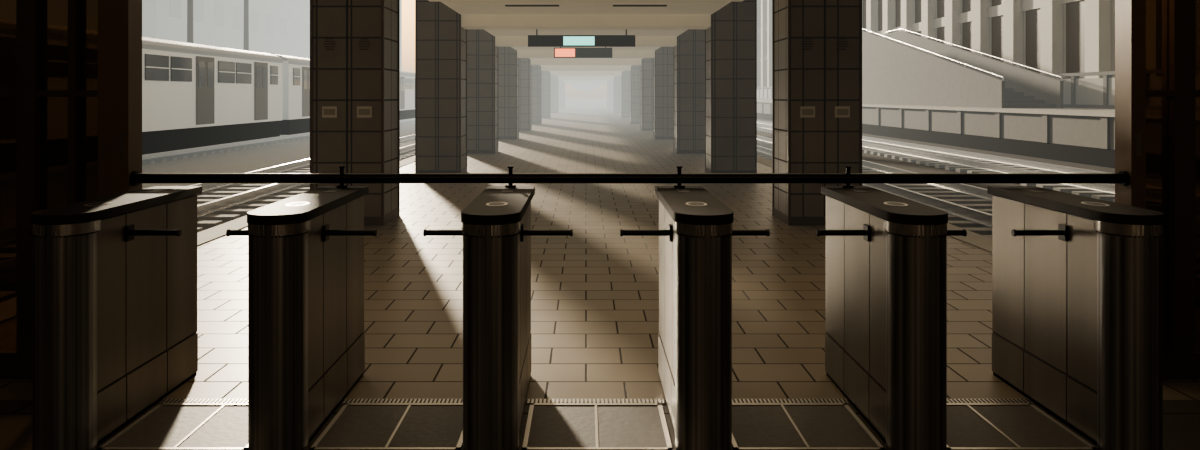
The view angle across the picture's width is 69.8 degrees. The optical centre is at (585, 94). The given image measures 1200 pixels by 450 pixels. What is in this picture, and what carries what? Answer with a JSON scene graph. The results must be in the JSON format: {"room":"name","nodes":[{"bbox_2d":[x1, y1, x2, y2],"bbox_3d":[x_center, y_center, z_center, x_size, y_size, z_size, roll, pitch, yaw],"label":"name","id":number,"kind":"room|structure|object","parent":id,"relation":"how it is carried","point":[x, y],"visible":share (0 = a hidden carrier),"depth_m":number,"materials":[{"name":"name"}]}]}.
{"room":"train station","nodes":[
{"label":"train station","id":0,"kind":"room"},
{"bbox_2d":[428,0,743,90],"bbox_3d":[0.000,-1.640,156.300,4.680,0.720,287.400,0,0,0],"label":"ceiling","id":1,"kind":"structure","parent":0,"point":[655,24],"depth_m":16.05,"materials":[{"name":"paint"}]},
{"bbox_2d":[528,29,634,46],"bbox_3d":[-0.100,-1.300,19.598,2.440,0.400,0.125,0,0,0],"label":"hanging sign","id":2,"kind":"object","parent":1,"relation":"hanging from","point":[536,40],"visible":1,"depth_m":19.54,"materials":[{"name":"black metal"}]},
{"bbox_2d":[554,47,611,57],"bbox_3d":[-0.085,-1.300,25.497,1.730,0.400,0.125,0,0,0],"label":"hanging sign","id":3,"kind":"object","parent":1,"relation":"hanging from","point":[560,52],"visible":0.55,"depth_m":25.44,"materials":[{"name":"black"}]},
{"bbox_2d":[0,99,1199,449],"bbox_3d":[0.200,1.720,148.400,12.200,0.440,303.200,0,0,0],"label":"floor","id":4,"kind":"structure","parent":0,"point":[594,332],"depth_m":6.47,"materials":[{"name":"tile"}]},
{"bbox_2d":[0,0,141,379],"bbox_3d":[-4.050,-0.600,4.577,3.300,4.200,0.145,0,0,0],"label":"glass wall","id":5,"kind":"structure","parent":4,"relation":"on","point":[71,70],"depth_m":4.56,"materials":[{"name":"glass"}]},
{"bbox_2d":[29,186,201,449],"bbox_3d":[-2.190,0.994,4.064,0.678,1.012,1.128,0,0,0],"label":"turnstile","id":6,"kind":"object","parent":4,"relation":"on","point":[114,277],"visible":1,"depth_m":3.77,"materials":[{"name":"black"}]},
{"bbox_2d":[226,186,376,449],"bbox_3d":[-1.295,0.994,4.064,0.678,1.012,1.128,0,0,0],"label":"turnstile","id":7,"kind":"object","parent":4,"relation":"on","point":[306,335],"visible":1,"depth_m":3.64,"materials":[{"name":"black"}]},
{"bbox_2d":[310,0,399,225],"bbox_3d":[-2.750,-1.500,10.310,0.850,6.000,0.850,0,0,0],"label":"column","id":8,"kind":"structure","parent":4,"relation":"on","point":[355,44],"depth_m":9.90,"materials":[{"name":"tile"}]},
{"bbox_2d":[197,99,573,245],"bbox_3d":[-4.025,1.494,152.375,0.350,0.012,295.250,0,0,0],"label":"strip","id":9,"kind":"object","parent":4,"relation":"on","point":[213,233],"visible":0.22,"depth_m":9.59,"materials":[{"name":"concrete"}]},
{"bbox_2d":[415,0,466,172],"bbox_3d":[-2.750,-1.500,16.410,0.850,6.000,0.850,0,0,0],"label":"column","id":10,"kind":"structure","parent":4,"relation":"on","point":[440,38],"depth_m":16.00,"materials":[{"name":"tile"}]},
{"bbox_2d":[467,29,497,153],"bbox_3d":[-2.750,-1.500,22.410,0.850,6.000,0.850,0,0,0],"label":"column","id":11,"kind":"structure","parent":4,"relation":"on","point":[482,51],"depth_m":22.00,"materials":[{"name":"tile"}]},
{"bbox_2d":[423,186,572,449],"bbox_3d":[-0.400,0.994,4.064,0.678,1.012,1.128,0,0,0],"label":"turnstile","id":12,"kind":"object","parent":4,"relation":"on","point":[496,231],"visible":1,"depth_m":3.53,"materials":[{"name":"black"}]},
{"bbox_2d":[129,166,1129,186],"bbox_3d":[0.230,0.432,4.560,5.260,0.110,0.080,0,0,0],"label":"rail","id":13,"kind":"object","parent":12,"relation":"on","point":[1122,177],"visible":1,"depth_m":4.54,"materials":[{"name":"black metal"}]},
{"bbox_2d":[498,47,518,139],"bbox_3d":[-2.750,-1.500,29.410,0.850,6.000,0.850,0,0,0],"label":"column","id":14,"kind":"structure","parent":4,"relation":"on","point":[508,62],"depth_m":29.00,"materials":[{"name":"tile"}]},
{"bbox_2d":[519,58,531,130],"bbox_3d":[-2.750,-1.500,36.410,0.850,6.000,0.850,0,0,0],"label":"column","id":15,"kind":"structure","parent":4,"relation":"on","point":[525,69],"depth_m":36.00,"materials":[{"name":"tile"}]},
{"bbox_2d":[532,65,541,123],"bbox_3d":[-2.750,-1.500,44.910,0.850,6.000,0.850,0,0,0],"label":"column","id":16,"kind":"structure","parent":4,"relation":"on","point":[536,69],"depth_m":44.49,"materials":[{"name":"tile"}]},
{"bbox_2d":[542,71,550,117],"bbox_3d":[-2.750,-1.500,56.410,0.850,6.000,0.850,0,0,0],"label":"column","id":17,"kind":"structure","parent":4,"relation":"on","point":[546,78],"depth_m":56.00,"materials":[{"name":"tile"}]},
{"bbox_2d":[551,76,558,112],"bbox_3d":[-2.750,-1.500,72.410,0.850,6.000,0.850,0,0,0],"label":"column","id":18,"kind":"structure","parent":4,"relation":"on","point":[554,79],"depth_m":71.99,"materials":[{"name":"tile"}]},
{"bbox_2d":[559,80,564,108],"bbox_3d":[-2.750,-1.500,95.410,0.850,6.000,0.850,0,0,0],"label":"column","id":19,"kind":"structure","parent":4,"relation":"on","point":[561,82],"depth_m":95.00,"materials":[{"name":"tile"}]},
{"bbox_2d":[158,399,1033,403],"bbox_3d":[0.048,1.496,4.200,4.245,0.008,0.060,0,0,0],"label":"floor drain grate","id":20,"kind":"object","parent":4,"relation":"on","point":[163,400],"visible":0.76,"depth_m":4.19,"materials":[{"name":"silver metal"}]},
{"bbox_2d":[97,403,1097,449],"bbox_3d":[0.048,1.496,3.890,4.215,0.009,0.540,0,0,0],"label":"tiles","id":21,"kind":"object","parent":4,"relation":"on","point":[167,426],"visible":0.82,"depth_m":3.87,"materials":[{"name":"grey tile"}]},
{"bbox_2d":[607,80,612,108],"bbox_3d":[2.750,-1.500,95.410,0.850,6.000,0.850,0,0,0],"label":"column","id":22,"kind":"structure","parent":4,"relation":"on","point":[610,82],"depth_m":95.00,"materials":[{"name":"tile"}]},
{"bbox_2d":[613,76,620,112],"bbox_3d":[2.750,-1.500,72.410,0.850,6.000,0.850,0,0,0],"label":"column","id":23,"kind":"structure","parent":4,"relation":"on","point":[617,79],"depth_m":71.99,"materials":[{"name":"tile"}]},
{"bbox_2d":[621,71,629,117],"bbox_3d":[2.750,-1.500,56.410,0.850,6.000,0.850,0,0,0],"label":"column","id":24,"kind":"structure","parent":4,"relation":"on","point":[625,78],"depth_m":56.00,"materials":[{"name":"tile"}]},
{"bbox_2d":[630,65,639,123],"bbox_3d":[2.750,-1.500,44.910,0.850,6.000,0.850,0,0,0],"label":"column","id":25,"kind":"structure","parent":4,"relation":"on","point":[635,69],"depth_m":44.49,"materials":[{"name":"tile"}]},
{"bbox_2d":[640,58,652,130],"bbox_3d":[2.750,-1.500,36.410,0.850,6.000,0.850,0,0,0],"label":"column","id":26,"kind":"structure","parent":4,"relation":"on","point":[646,69],"depth_m":36.00,"materials":[{"name":"tile"}]},
{"bbox_2d":[653,47,673,139],"bbox_3d":[2.750,-1.500,29.410,0.850,6.000,0.850,0,0,0],"label":"column","id":27,"kind":"structure","parent":4,"relation":"on","point":[663,62],"depth_m":29.00,"materials":[{"name":"tile"}]},
{"bbox_2d":[674,29,704,153],"bbox_3d":[2.750,-1.500,22.410,0.850,6.000,0.850,0,0,0],"label":"column","id":28,"kind":"structure","parent":4,"relation":"on","point":[689,51],"depth_m":22.00,"materials":[{"name":"tile"}]},
{"bbox_2d":[620,186,769,449],"bbox_3d":[0.495,0.994,4.064,0.678,1.012,1.128,0,0,0],"label":"turnstile","id":29,"kind":"object","parent":4,"relation":"on","point":[695,233],"visible":1,"depth_m":3.53,"materials":[{"name":"black"}]},
{"bbox_2d":[705,0,756,172],"bbox_3d":[2.750,-1.500,16.410,0.850,6.000,0.850,0,0,0],"label":"column","id":30,"kind":"structure","parent":4,"relation":"on","point":[731,38],"depth_m":16.00,"materials":[{"name":"tile"}]},
{"bbox_2d":[598,99,991,252],"bbox_3d":[4.025,1.494,152.375,0.350,0.012,295.250,0,0,0],"label":"strip","id":31,"kind":"object","parent":4,"relation":"on","point":[974,239],"visible":0.22,"depth_m":8.97,"materials":[{"name":"concrete"}]},
{"bbox_2d":[772,0,861,225],"bbox_3d":[2.750,-1.500,10.310,0.850,6.000,0.850,0,0,0],"label":"column","id":32,"kind":"structure","parent":4,"relation":"on","point":[817,44],"depth_m":9.90,"materials":[{"name":"tile"}]},
{"bbox_2d":[816,186,966,449],"bbox_3d":[1.390,0.994,4.064,0.678,1.012,1.128,0,0,0],"label":"turnstile","id":33,"kind":"object","parent":4,"relation":"on","point":[886,333],"visible":1,"depth_m":3.65,"materials":[{"name":"black"}]},
{"bbox_2d":[987,186,1163,449],"bbox_3d":[2.285,0.994,4.064,0.678,1.012,1.128,0,0,0],"label":"turnstile","id":34,"kind":"object","parent":4,"relation":"on","point":[1077,280],"visible":1,"depth_m":3.78,"materials":[{"name":"black"}]},
{"bbox_2d":[1115,0,1199,379],"bbox_3d":[4.480,-0.600,4.577,3.240,4.200,0.145,0,0,0],"label":"wall","id":35,"kind":"structure","parent":4,"relation":"on","point":[1157,42],"depth_m":4.54,"materials":[{"name":"glass"}]},
{"bbox_2d":[142,99,1114,230],"bbox_3d":[0.000,2.090,195.000,160.000,0.300,410.000,0,0,0],"label":"ground","id":36,"kind":"structure","parent":0,"point":[246,160],"depth_m":25.09,"materials":[{"name":"grey concrete"}]},
{"bbox_2d":[187,0,192,42],"bbox_3d":[-17.879,-2.530,35.200,3.857,8.940,0.500,0,0,0],"label":"pole","id":37,"kind":"object","parent":36,"relation":"on","point":[189,2],"visible":0.22,"depth_m":35.10,"materials":[{"name":"metal"}]},
{"bbox_2d":[142,0,309,58],"bbox_3d":[-32.975,3.720,62.975,18.050,48.440,30.050,0,0,0],"label":"wall","id":38,"kind":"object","parent":36,"relation":"on","point":[280,27],"visible":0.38,"depth_m":58.72,"materials":[{"name":"grey paint"}]},
{"bbox_2d":[243,0,248,50],"bbox_3d":[-17.879,-2.530,41.000,3.857,8.940,0.500,0,0,0],"label":"pole","id":39,"kind":"object","parent":36,"relation":"on","point":[246,2],"visible":0.22,"depth_m":40.90,"materials":[{"name":"metal"}]},
{"bbox_2d":[142,118,414,165],"bbox_3d":[-13.450,1.810,150.000,2.500,0.260,300.000,0,0,0],"label":"railway track","id":40,"kind":"object","parent":36,"relation":"on","point":[152,158],"visible":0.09,"depth_m":29.42,"materials":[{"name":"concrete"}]},
{"bbox_2d":[142,37,414,154],"bbox_3d":[-13.450,-0.020,63.140,2.970,3.400,95.320,0,0,0],"label":"train","id":41,"kind":"object","parent":40,"relation":"on","point":[194,95],"visible":0.25,"depth_m":28.18,"materials":[{"name":"white metal"}]},
{"bbox_2d":[190,100,568,232],"bbox_3d":[-6.600,1.810,150.000,2.500,0.260,300.000,0,0,0],"label":"railway track","id":42,"kind":"object","parent":36,"relation":"on","point":[218,203],"visible":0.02,"depth_m":15.83,"materials":[{"name":"grey metal"}]},
{"bbox_2d":[400,0,401,70],"bbox_3d":[-44.975,-0.280,117.475,30.050,56.440,45.050,0,0,0],"label":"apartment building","id":43,"kind":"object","parent":36,"relation":"on","point":[400,0],"visible":0.02,"depth_m":139.45,"materials":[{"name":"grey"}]},
{"bbox_2d":[603,100,992,238],"bbox_3d":[6.400,1.810,150.000,2.500,0.260,300.000,0,0,0],"label":"railway track","id":44,"kind":"object","parent":36,"relation":"on","point":[968,207],"visible":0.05,"depth_m":15.47,"materials":[{"name":"grey metal"}]},
{"bbox_2d":[757,100,1114,167],"bbox_3d":[16.330,1.210,153.000,4.900,1.460,294.000,0,0,0],"label":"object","id":45,"kind":"object","parent":36,"relation":"on","point":[1086,136],"visible":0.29,"depth_m":28.84,"materials":[{"name":"concrete"}]},
{"bbox_2d":[757,71,1114,108],"bbox_3d":[18.200,-0.170,63.950,0.240,1.300,80.100,0,0,0],"label":"balustrade","id":46,"kind":"object","parent":45,"relation":"on","point":[1096,93],"visible":0.19,"depth_m":31.19,"materials":[{"name":"concrete"}]},
{"bbox_2d":[862,28,1062,107],"bbox_3d":[16.200,-1.587,40.340,2.240,4.135,18.320,0,0,0],"label":"staircase","id":47,"kind":"structure","parent":45,"relation":"on","point":[901,67],"depth_m":37.64,"materials":[{"name":"concrete"}]},
{"bbox_2d":[757,120,1114,201],"bbox_3d":[10.600,1.810,150.000,2.500,0.260,300.000,0,0,0],"label":"railway track","id":48,"kind":"object","parent":36,"relation":"on","point":[960,161],"visible":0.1,"depth_m":22.80,"materials":[{"name":"metal"}]},
{"bbox_2d":[757,0,1114,88],"bbox_3d":[26.150,-0.010,67.925,14.700,24.980,84.750,0,0,0],"label":"station building","id":49,"kind":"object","parent":36,"relation":"on","point":[1051,36],"visible":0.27,"depth_m":38.69,"materials":[{"name":"concrete"}]}
]}

